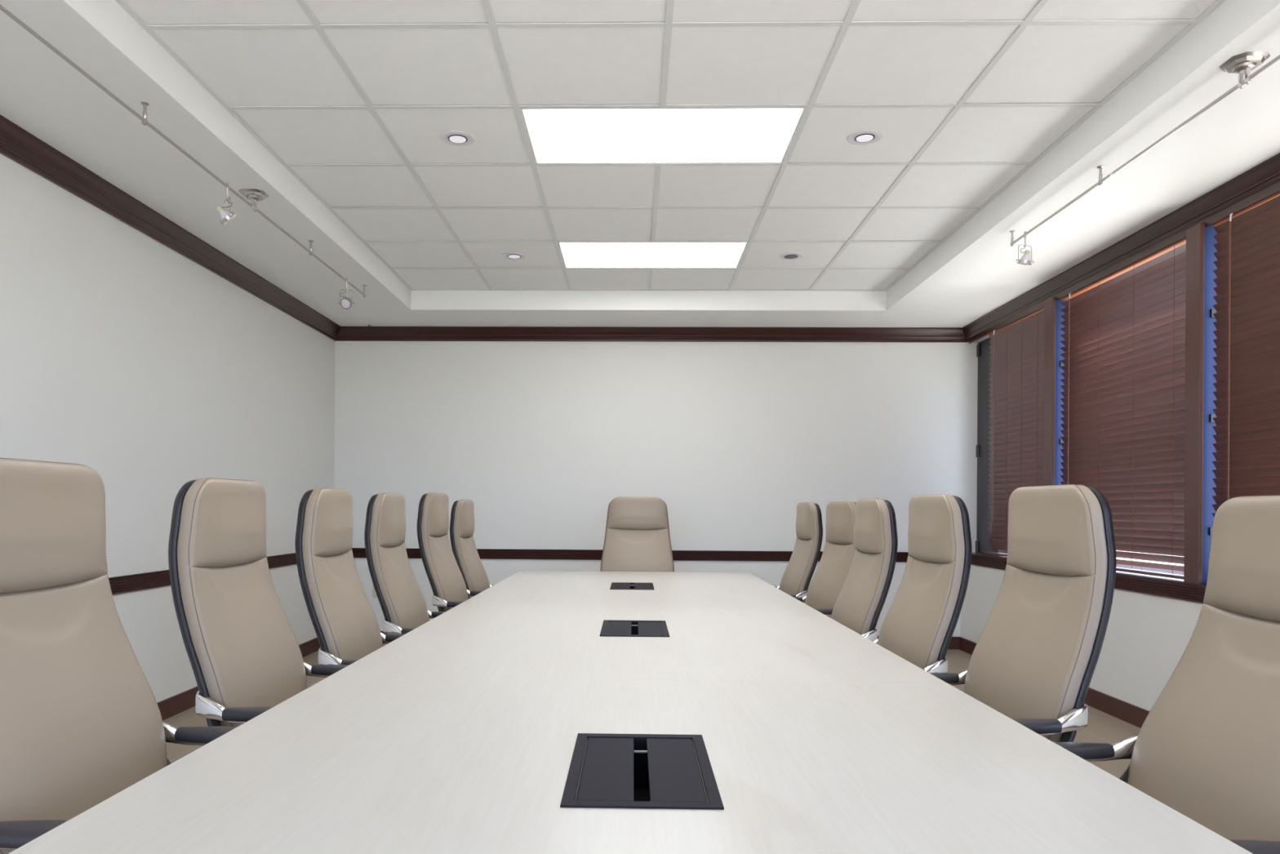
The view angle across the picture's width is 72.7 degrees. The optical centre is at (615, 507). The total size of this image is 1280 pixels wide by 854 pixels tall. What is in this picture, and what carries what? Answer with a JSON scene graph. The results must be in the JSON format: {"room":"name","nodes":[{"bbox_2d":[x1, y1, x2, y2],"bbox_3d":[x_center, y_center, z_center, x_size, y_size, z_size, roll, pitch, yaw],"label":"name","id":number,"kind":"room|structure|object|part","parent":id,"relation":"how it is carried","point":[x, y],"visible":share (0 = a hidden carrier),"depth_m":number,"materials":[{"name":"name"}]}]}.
{"room":"conference room","nodes":[
{"label":"conference room","id":0,"kind":"room"},
{"bbox_2d":[0,153,335,702],"bbox_3d":[-2.544,-0.326,2.424,0.100,2.950,9.940,0,0,1],"label":"wall","id":1,"kind":"structure","parent":0,"point":[125,357],"depth_m":4.55,"materials":[{"name":"white paint"}]},
{"bbox_2d":[0,114,341,341],"bbox_3d":[-2.450,-1.476,2.422,0.073,0.110,9.940,0,0,1],"label":"trim","id":2,"kind":"structure","parent":1,"relation":"attached to","point":[18,144],"depth_m":4.39,"materials":[{"name":"brown wood"}]},
{"bbox_2d":[108,552,297,594],"bbox_3d":[-2.490,0.380,2.423,0.018,0.084,9.936,0,0,1],"label":"chair rail","id":3,"kind":"object","parent":1,"relation":"attached to","point":[129,583],"depth_m":4.55,"materials":[{"name":"brown wood"}]},
{"bbox_2d":[156,637,319,720],"bbox_3d":[-2.498,1.097,2.423,0.012,0.105,9.940,0,0,1],"label":"baseboard","id":4,"kind":"structure","parent":1,"relation":"attached to","point":[173,705],"depth_m":4.92,"materials":[{"name":"brown wood"}]},
{"bbox_2d":[0,0,1279,327],"bbox_3d":[0.287,-1.643,2.365,5.547,0.259,9.940,0,0,1],"label":"ceiling","id":5,"kind":"structure","parent":0,"point":[992,117],"depth_m":3.73,"materials":[{"name":"white paint"}]},
{"bbox_2d":[0,4,366,297],"bbox_3d":[-1.793,-1.486,2.406,0.124,0.082,7.134,0,0,1],"label":"rail","id":6,"kind":"object","parent":5,"relation":"attached to","point":[255,195],"visible":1,"depth_m":3.52,"materials":[{"name":"grey metal"}]},
{"bbox_2d":[215,182,235,225],"bbox_3d":[-1.762,-1.378,3.943,0.081,0.194,0.091,0,0,0],"label":"track spotlight","id":7,"kind":"object","parent":6,"relation":"attached to","point":[226,216],"visible":1,"depth_m":3.92,"materials":[{"name":"grey metal"}]},
{"bbox_2d":[215,205,222,212],"bbox_3d":[-1.787,-1.349,3.921,0.030,0.030,0.026,0,0,-41],"label":"bulb","id":8,"kind":"object","parent":7,"relation":"attached to","point":[219,208],"depth_m":3.91,"materials":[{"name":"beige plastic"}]},
{"bbox_3d":[-1.761,-1.435,3.943,0.012,0.080,0.012,0,0,-41],"label":"stem","id":9,"kind":"part","parent":7,"relation":"part of","materials":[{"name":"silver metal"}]},
{"bbox_3d":[-1.755,-1.470,4.203,0.019,0.050,0.019,0,0,1],"label":"feed stem","id":10,"kind":"part","parent":6,"relation":"part of","materials":[{"name":"silver metal"}]},
{"bbox_3d":[-1.755,-1.470,4.233,0.019,0.050,0.019,0,0,1],"label":"feed stem","id":11,"kind":"part","parent":6,"relation":"part of","materials":[{"name":"silver metal"}]},
{"bbox_2d":[337,278,355,309],"bbox_3d":[-1.725,-1.376,5.584,0.087,0.198,0.088,0,0,-41],"label":"track spotlight","id":12,"kind":"object","parent":6,"relation":"attached to","point":[345,303],"visible":1,"depth_m":5.58,"materials":[{"name":"grey metal"}]},
{"bbox_2d":[440,130,474,145],"bbox_3d":[-0.712,-1.669,3.926,0.152,0.010,0.152,0,0,1],"label":"recessed light","id":13,"kind":"object","parent":5,"relation":"in","point":[451,137],"visible":1,"depth_m":3.91,"materials":[{"name":"white metal"}]},
{"bbox_2d":[502,252,525,259],"bbox_3d":[-0.668,-1.668,5.756,0.152,0.010,0.152,0,0,1],"label":"recessed light","id":14,"kind":"object","parent":5,"relation":"in","point":[514,255],"visible":1,"depth_m":5.74,"materials":[{"name":"white metal"}]},
{"bbox_2d":[557,242,748,267],"bbox_3d":[0.243,-1.689,5.735,1.197,0.048,0.586,0,0,1],"label":"ceiling light panel","id":15,"kind":"object","parent":5,"relation":"attached to","point":[574,255],"visible":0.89,"depth_m":5.72,"materials":[{"name":"white plastic"}]},
{"bbox_2d":[519,104,806,164],"bbox_3d":[0.204,-1.689,3.907,1.197,0.048,0.586,0,0,1],"label":"ceiling light panel","id":16,"kind":"object","parent":5,"relation":"attached to","point":[639,135],"visible":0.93,"depth_m":3.88,"materials":[{"name":"white plastic"}]},
{"bbox_2d":[778,252,802,259],"bbox_3d":[1.158,-1.657,5.722,0.152,0.009,0.152,0,0,1],"label":"recessed light","id":17,"kind":"object","parent":5,"relation":"in","point":[789,255],"visible":1,"depth_m":5.71,"materials":[{"name":"white metal"}]},
{"bbox_2d":[847,128,882,144],"bbox_3d":[1.117,-1.657,3.888,0.152,0.010,0.152,0,0,1],"label":"recessed light","id":18,"kind":"object","parent":5,"relation":"in","point":[866,136],"visible":1,"depth_m":3.88,"materials":[{"name":"white metal"}]},
{"bbox_2d":[1009,51,1279,246],"bbox_3d":[2.092,-1.461,1.741,0.124,0.082,5.969,0,0,1],"label":"rail","id":19,"kind":"object","parent":5,"relation":"attached to","point":[1242,64],"visible":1,"depth_m":2.95,"materials":[{"name":"grey metal"}]},
{"bbox_2d":[1015,231,1034,265],"bbox_3d":[2.151,-1.358,4.556,0.079,0.183,0.091,0,0,31],"label":"track spotlight","id":20,"kind":"object","parent":19,"relation":"attached to","point":[1025,259],"visible":1,"depth_m":4.54,"materials":[{"name":"grey metal"}]},
{"bbox_3d":[2.151,-1.409,4.556,0.012,0.080,0.012,0,0,-19],"label":"stem","id":21,"kind":"part","parent":20,"relation":"part of","materials":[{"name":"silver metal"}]},
{"bbox_2d":[1024,249,1030,254],"bbox_3d":[2.155,-1.336,4.542,0.026,0.027,0.030,0,0,-19],"label":"socket","id":22,"kind":"object","parent":20,"relation":"attached to","point":[1027,251],"depth_m":4.53,"materials":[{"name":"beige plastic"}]},
{"bbox_3d":[2.117,-1.445,2.936,0.019,0.050,0.019,0,0,1],"label":"feed stem","id":23,"kind":"part","parent":19,"relation":"part of","materials":[{"name":"silver metal"}]},
{"bbox_3d":[2.116,-1.445,2.906,0.019,0.050,0.019,0,0,1],"label":"feed stem","id":24,"kind":"part","parent":19,"relation":"part of","materials":[{"name":"silver metal"}]},
{"bbox_2d":[163,644,1140,778],"bbox_3d":[0.279,1.217,2.365,5.767,0.100,10.140,0,0,1],"label":"floor","id":25,"kind":"structure","parent":0,"point":[1102,727],"depth_m":4.65,"materials":[{"name":"grey carpet"}]},
{"bbox_2d":[0,457,237,853],"bbox_3d":[-0.772,0.539,1.557,0.678,1.243,0.655,0,0,1],"label":"chair","id":26,"kind":"object","parent":25,"relation":"on","point":[82,723],"visible":0.79,"depth_m":1.54,"materials":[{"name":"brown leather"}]},
{"bbox_3d":[-0.972,0.419,1.551,0.198,0.568,0.507,0,0,1],"label":"backrest","id":27,"kind":"part","parent":26,"relation":"part of","materials":[{"name":"brown leather"}]},
{"bbox_2d":[168,477,347,726],"bbox_3d":[-0.757,0.543,2.327,0.678,1.235,0.655,0,0,1],"label":"chair","id":28,"kind":"object","parent":25,"relation":"on","point":[243,651],"visible":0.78,"depth_m":2.19,"materials":[{"name":"beige leather"}]},
{"bbox_3d":[-0.958,0.427,2.321,0.198,0.568,0.507,0,0,1],"label":"backrest","id":29,"kind":"part","parent":28,"relation":"part of","materials":[{"name":"brown leather"}]},
{"bbox_2d":[294,488,404,665],"bbox_3d":[-0.713,0.548,3.035,0.678,1.225,0.655,0,0,-1],"label":"chair","id":30,"kind":"object","parent":25,"relation":"on","point":[344,622],"visible":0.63,"depth_m":2.87,"materials":[{"name":"beige leather"}]},
{"bbox_3d":[-0.913,0.438,3.022,0.198,0.568,0.507,0,0,-1],"label":"backrest","id":31,"kind":"part","parent":30,"relation":"part of","materials":[{"name":"brown leather"}]},
{"bbox_2d":[364,493,445,634],"bbox_3d":[-0.702,0.550,3.781,0.678,1.222,0.655,0,0,0],"label":"chair","id":32,"kind":"object","parent":25,"relation":"on","point":[402,601],"visible":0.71,"depth_m":3.60,"materials":[{"name":"beige leather"}]},
{"bbox_3d":[-0.902,0.441,3.771,0.198,0.568,0.507,0,0,0],"label":"backrest","id":33,"kind":"part","parent":32,"relation":"part of","materials":[{"name":"brown leather"}]},
{"bbox_2d":[417,492,482,611],"bbox_3d":[-0.674,0.541,4.622,0.678,1.239,0.655,0,0,2],"label":"chair","id":34,"kind":"object","parent":25,"relation":"on","point":[446,581],"visible":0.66,"depth_m":4.44,"materials":[{"name":"beige leather"}]},
{"bbox_3d":[-0.874,0.424,4.619,0.198,0.568,0.507,0,0,2],"label":"backrest","id":35,"kind":"part","parent":34,"relation":"part of","materials":[{"name":"brown leather"}]},
{"bbox_2d":[449,499,493,599],"bbox_3d":[-0.644,0.557,5.325,0.678,1.209,0.655,0,0,1],"label":"chair","id":36,"kind":"object","parent":25,"relation":"on","point":[462,522],"visible":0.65,"depth_m":5.14,"materials":[{"name":"beige leather"}]},
{"bbox_3d":[-0.845,0.454,5.319,0.198,0.568,0.507,0,0,1],"label":"backrest","id":37,"kind":"part","parent":36,"relation":"part of","materials":[{"name":"brown leather"}]},
{"bbox_2d":[8,570,1253,853],"bbox_3d":[0.069,0.799,3.104,1.555,0.734,5.570,0,0,1],"label":"conference table","id":38,"kind":"object","parent":25,"relation":"on","point":[458,734],"visible":0.84,"depth_m":1.52,"materials":[{"name":"white wood"}]},
{"bbox_2d":[609,582,654,590],"bbox_3d":[0.094,0.476,4.784,0.235,0.096,0.400,0,0,1],"label":"box","id":39,"kind":"object","parent":38,"relation":"in","point":[615,585],"visible":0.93,"depth_m":4.79,"materials":[{"name":"black metal"}]},
{"bbox_3d":[0.041,0.431,4.785,0.084,0.003,0.347,0,0,1],"label":"lid","id":40,"kind":"part","parent":39,"relation":"part of","materials":[{"name":"black metal"}]},
{"bbox_3d":[0.148,0.431,4.783,0.083,0.003,0.347,0,0,1],"label":"lid","id":41,"kind":"part","parent":39,"relation":"part of","materials":[{"name":"black metal"}]},
{"bbox_2d":[600,619,669,636],"bbox_3d":[0.070,0.476,3.109,0.235,0.096,0.400,0,0,1],"label":"box","id":42,"kind":"object","parent":38,"relation":"in","point":[615,628],"visible":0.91,"depth_m":3.10,"materials":[{"name":"black metal"}]},
{"bbox_3d":[0.016,0.431,3.110,0.084,0.003,0.347,0,0,1],"label":"lid","id":43,"kind":"part","parent":42,"relation":"part of","materials":[{"name":"black metal"}]},
{"bbox_3d":[0.124,0.431,3.108,0.083,0.003,0.347,0,0,1],"label":"lid","id":44,"kind":"part","parent":42,"relation":"part of","materials":[{"name":"black metal"}]},
{"bbox_2d":[560,733,724,809],"bbox_3d":[0.042,0.476,1.445,0.235,0.096,0.400,0,0,1],"label":"box","id":45,"kind":"object","parent":38,"relation":"in","point":[612,771],"visible":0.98,"depth_m":1.42,"materials":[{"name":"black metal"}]},
{"bbox_3d":[-0.011,0.430,1.446,0.084,0.003,0.347,0,0,1],"label":"lid","id":46,"kind":"part","parent":45,"relation":"part of","materials":[{"name":"black metal"}]},
{"bbox_3d":[0.097,0.431,1.444,0.083,0.003,0.347,0,0,1],"label":"lid","id":47,"kind":"part","parent":45,"relation":"part of","materials":[{"name":"black metal"}]},
{"bbox_2d":[599,497,675,572],"bbox_3d":[0.161,0.545,5.846,0.655,1.243,0.678,0,0,1],"label":"chair","id":48,"kind":"object","parent":25,"relation":"on","point":[637,536],"visible":0.6,"depth_m":6.08,"materials":[{"name":"beige leather"}]},
{"bbox_3d":[0.155,0.426,6.047,0.507,0.568,0.198,0,0,1],"label":"backrest","id":49,"kind":"part","parent":48,"relation":"part of","materials":[{"name":"brown leather"}]},
{"bbox_2d":[773,502,822,597],"bbox_3d":[0.903,0.568,5.362,0.678,1.207,0.655,0,0,-1],"label":"chair","id":50,"kind":"object","parent":25,"relation":"on","point":[796,579],"visible":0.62,"depth_m":5.20,"materials":[{"name":"beige leather"}]},
{"bbox_3d":[1.104,0.469,5.376,0.198,0.568,0.507,0,0,-1],"label":"backrest","id":51,"kind":"part","parent":50,"relation":"part of","materials":[{"name":"brown leather"}]},
{"bbox_2d":[794,501,856,617],"bbox_3d":[0.941,0.567,4.640,0.678,1.209,0.655,0,0,-6],"label":"chair","id":52,"kind":"object","parent":25,"relation":"on","point":[827,583],"visible":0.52,"depth_m":4.61,"materials":[{"name":"beige leather"}]},
{"bbox_3d":[1.140,0.467,4.671,0.198,0.568,0.507,0,0,-6],"label":"backrest","id":53,"kind":"part","parent":52,"relation":"part of","materials":[{"name":"brown leather"}]},
{"bbox_2d":[830,498,897,640],"bbox_3d":[0.802,0.565,3.673,0.678,1.211,0.655,0,0,1],"label":"chair","id":54,"kind":"object","parent":25,"relation":"on","point":[858,606],"visible":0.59,"depth_m":3.51,"materials":[{"name":"beige leather"}]},
{"bbox_3d":[1.004,0.464,3.680,0.198,0.568,0.507,0,0,1],"label":"backrest","id":55,"kind":"part","parent":54,"relation":"part of","materials":[{"name":"brown leather"}]},
{"bbox_2d":[872,493,972,672],"bbox_3d":[0.807,0.562,2.968,0.678,1.218,0.655,0,0,0],"label":"chair","id":56,"kind":"object","parent":25,"relation":"on","point":[918,626],"visible":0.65,"depth_m":2.83,"materials":[{"name":"beige leather"}]},
{"bbox_3d":[1.009,0.457,2.978,0.198,0.568,0.507,0,0,0],"label":"backrest","id":57,"kind":"part","parent":56,"relation":"part of","materials":[{"name":"brown leather"}]},
{"bbox_2d":[928,484,1116,742],"bbox_3d":[0.859,0.555,2.260,0.678,1.231,0.655,0,0,-1],"label":"chair","id":58,"kind":"object","parent":25,"relation":"on","point":[1033,660],"visible":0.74,"depth_m":2.15,"materials":[{"name":"beige leather"}]},
{"bbox_3d":[1.060,0.444,2.276,0.198,0.568,0.507,0,0,-1],"label":"backrest","id":59,"kind":"part","parent":58,"relation":"part of","materials":[{"name":"brown leather"}]},
{"bbox_2d":[1053,495,1279,853],"bbox_3d":[0.920,0.573,1.570,0.720,1.197,0.656,0,0,1],"label":"chair","id":60,"kind":"object","parent":25,"relation":"on","point":[1207,748],"visible":0.85,"depth_m":1.61,"materials":[{"name":"beige leather"}]},
{"bbox_3d":[1.119,0.474,1.577,0.198,0.568,0.507,4,0,1],"label":"backrest","id":61,"kind":"part","parent":60,"relation":"part of","materials":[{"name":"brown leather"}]},
{"bbox_2d":[333,341,977,636],"bbox_3d":[0.394,-0.307,7.383,5.767,2.950,0.100,0,0,1],"label":"wall","id":62,"kind":"structure","parent":0,"point":[541,437],"depth_m":7.34,"materials":[{"name":"white paint"}]},
{"bbox_2d":[372,583,377,597],"bbox_3d":[-2.024,0.702,7.380,0.072,0.116,0.008,0,0,1],"label":"wall outlet","id":63,"kind":"object","parent":62,"relation":"attached to","point":[374,593],"visible":0.3,"depth_m":7.38,"materials":[{"name":"beige plastic"}]},
{"bbox_2d":[351,547,908,562],"bbox_3d":[0.251,0.398,7.327,5.289,0.084,0.018,0,0,1],"label":"chair rail","id":64,"kind":"object","parent":62,"relation":"attached to","point":[484,553],"depth_m":7.33,"materials":[{"name":"brown wood"}]},
{"bbox_2d":[335,326,967,342],"bbox_3d":[0.285,-1.459,7.299,5.336,0.110,0.073,0,0,1],"label":"trim","id":65,"kind":"structure","parent":62,"relation":"attached to","point":[635,334],"depth_m":7.29,"materials":[{"name":"brown wood"}]},
{"bbox_2d":[380,631,959,648],"bbox_3d":[0.247,1.114,7.330,5.293,0.105,0.012,0,0,1],"label":"baseboard","id":66,"kind":"structure","parent":62,"relation":"attached to","point":[954,642],"depth_m":7.27,"materials":[{"name":"brown wood"}]},
{"bbox_2d":[960,181,1279,711],"bbox_3d":[2.984,-0.290,2.308,0.374,2.950,9.940,0,0,1],"label":"wall","id":67,"kind":"structure","parent":0,"point":[1146,637],"depth_m":4.77,"materials":[{"name":"white paint"}]},
{"bbox_2d":[975,337,1007,553],"bbox_3d":[3.116,-0.505,7.062,0.194,1.760,0.428,0,0,1],"label":"frame","id":68,"kind":"object","parent":67,"relation":"attached to","point":[983,348],"visible":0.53,"depth_m":7.15,"materials":[{"name":"black metal"}]},
{"bbox_2d":[986,306,1044,556],"bbox_3d":[2.935,-0.516,6.342,0.074,1.756,0.989,0,0,1],"label":"blind","id":69,"kind":"object","parent":67,"relation":"attached to","point":[1016,454],"visible":0.81,"depth_m":6.39,"materials":[{"name":"brown wood"}]},
{"bbox_3d":[2.932,0.353,6.342,0.052,0.016,0.983,0,0,1],"label":"rail","id":70,"kind":"part","parent":69,"relation":"part of","materials":[{"name":"brown wood"}]},
{"bbox_3d":[2.940,-0.494,6.466,0.054,1.704,0.006,0,0,1],"label":"ladder cord","id":71,"kind":"part","parent":69,"relation":"part of","materials":[{"name":"brown fabric"}]},
{"bbox_3d":[2.935,-0.494,6.222,0.054,1.704,0.006,0,0,1],"label":"ladder cord","id":72,"kind":"part","parent":69,"relation":"part of","materials":[{"name":"brown fabric"}]},
{"bbox_3d":[2.930,-0.495,5.977,0.054,1.704,0.006,0,0,1],"label":"ladder cord","id":73,"kind":"part","parent":69,"relation":"part of","materials":[{"name":"brown fabric"}]},
{"bbox_2d":[1043,297,1066,485],"bbox_3d":[3.023,-0.507,5.759,0.304,1.758,0.116,0,0,1],"label":"window frame","id":74,"kind":"structure","parent":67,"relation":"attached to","point":[1052,352],"depth_m":5.71,"materials":[{"name":"brown wood"}]},
{"bbox_2d":[959,636,1150,728],"bbox_3d":[2.782,1.131,2.312,0.012,0.105,9.940,0,0,1],"label":"baseboard","id":75,"kind":"structure","parent":67,"relation":"attached to","point":[1131,713],"depth_m":4.96,"materials":[{"name":"brown wood"}]},
{"bbox_2d":[971,554,1206,603],"bbox_3d":[2.783,0.415,2.312,0.018,0.084,9.936,0,0,1],"label":"chair rail","id":76,"kind":"object","parent":67,"relation":"attached to","point":[1193,593],"depth_m":4.59,"materials":[{"name":"brown wood"}]},
{"bbox_2d":[971,552,1206,587],"bbox_3d":[2.905,0.379,3.549,0.196,0.014,7.460,0,0,1],"label":"sill","id":77,"kind":"structure","parent":67,"relation":"attached to","point":[1149,576],"depth_m":4.74,"materials":[{"name":"brown wood"}]},
{"bbox_2d":[961,152,1279,342],"bbox_3d":[2.811,-1.442,2.311,0.073,0.110,9.940,0,0,1],"label":"trim","id":78,"kind":"structure","parent":67,"relation":"attached to","point":[1267,173],"depth_m":4.66,"materials":[{"name":"brown wood"}]},
{"bbox_2d":[1059,237,1186,579],"bbox_3d":[2.907,-0.517,5.009,0.074,1.756,1.336,0,0,1],"label":"blind","id":79,"kind":"object","parent":67,"relation":"attached to","point":[1123,406],"visible":0.78,"depth_m":4.86,"materials":[{"name":"brown wood"}]},
{"bbox_3d":[2.921,-0.495,5.552,0.054,1.704,0.006,0,0,1],"label":"ladder cord","id":80,"kind":"part","parent":79,"relation":"part of","materials":[{"name":"brown fabric"}]},
{"bbox_3d":[2.913,-0.495,5.191,0.054,1.704,0.006,0,0,1],"label":"ladder cord","id":81,"kind":"part","parent":79,"relation":"part of","materials":[{"name":"brown fabric"}]},
{"bbox_3d":[2.906,-0.495,4.830,0.054,1.704,0.006,0,0,1],"label":"ladder cord","id":82,"kind":"part","parent":79,"relation":"part of","materials":[{"name":"brown fabric"}]},
{"bbox_3d":[2.904,0.353,5.009,0.052,0.016,1.330,0,0,1],"label":"rail","id":83,"kind":"part","parent":79,"relation":"part of","materials":[{"name":"brown wood"}]},
{"bbox_3d":[2.898,-0.495,4.470,0.054,1.704,0.006,0,0,1],"label":"ladder cord","id":84,"kind":"part","parent":79,"relation":"part of","materials":[{"name":"brown fabric"}]},
{"bbox_2d":[1115,564,1183,575],"bbox_3d":[3.130,-0.505,5.014,0.060,1.760,1.388,0,0,1],"label":"window","id":85,"kind":"structure","parent":67,"relation":"in","point":[1144,568],"depth_m":5.01,"materials":[{"name":"clear glass"}]},
{"bbox_2d":[1183,222,1217,584],"bbox_3d":[2.992,-0.507,4.271,0.304,1.758,0.116,0,0,1],"label":"window frame","id":86,"kind":"structure","parent":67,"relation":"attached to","point":[1199,440],"depth_m":4.22,"materials":[{"name":"brown wood"}]},
{"bbox_2d":[1212,191,1279,523],"bbox_3d":[2.875,-0.517,3.520,0.074,1.756,1.334,0,0,1],"label":"blind","id":87,"kind":"object","parent":67,"relation":"attached to","point":[1246,411],"visible":0.88,"depth_m":3.96,"materials":[{"name":"brown wood"}]},
{"bbox_3d":[2.889,-0.495,4.062,0.054,1.704,0.006,0,0,1],"label":"ladder cord","id":88,"kind":"part","parent":87,"relation":"part of","materials":[{"name":"brown fabric"}]}
]}

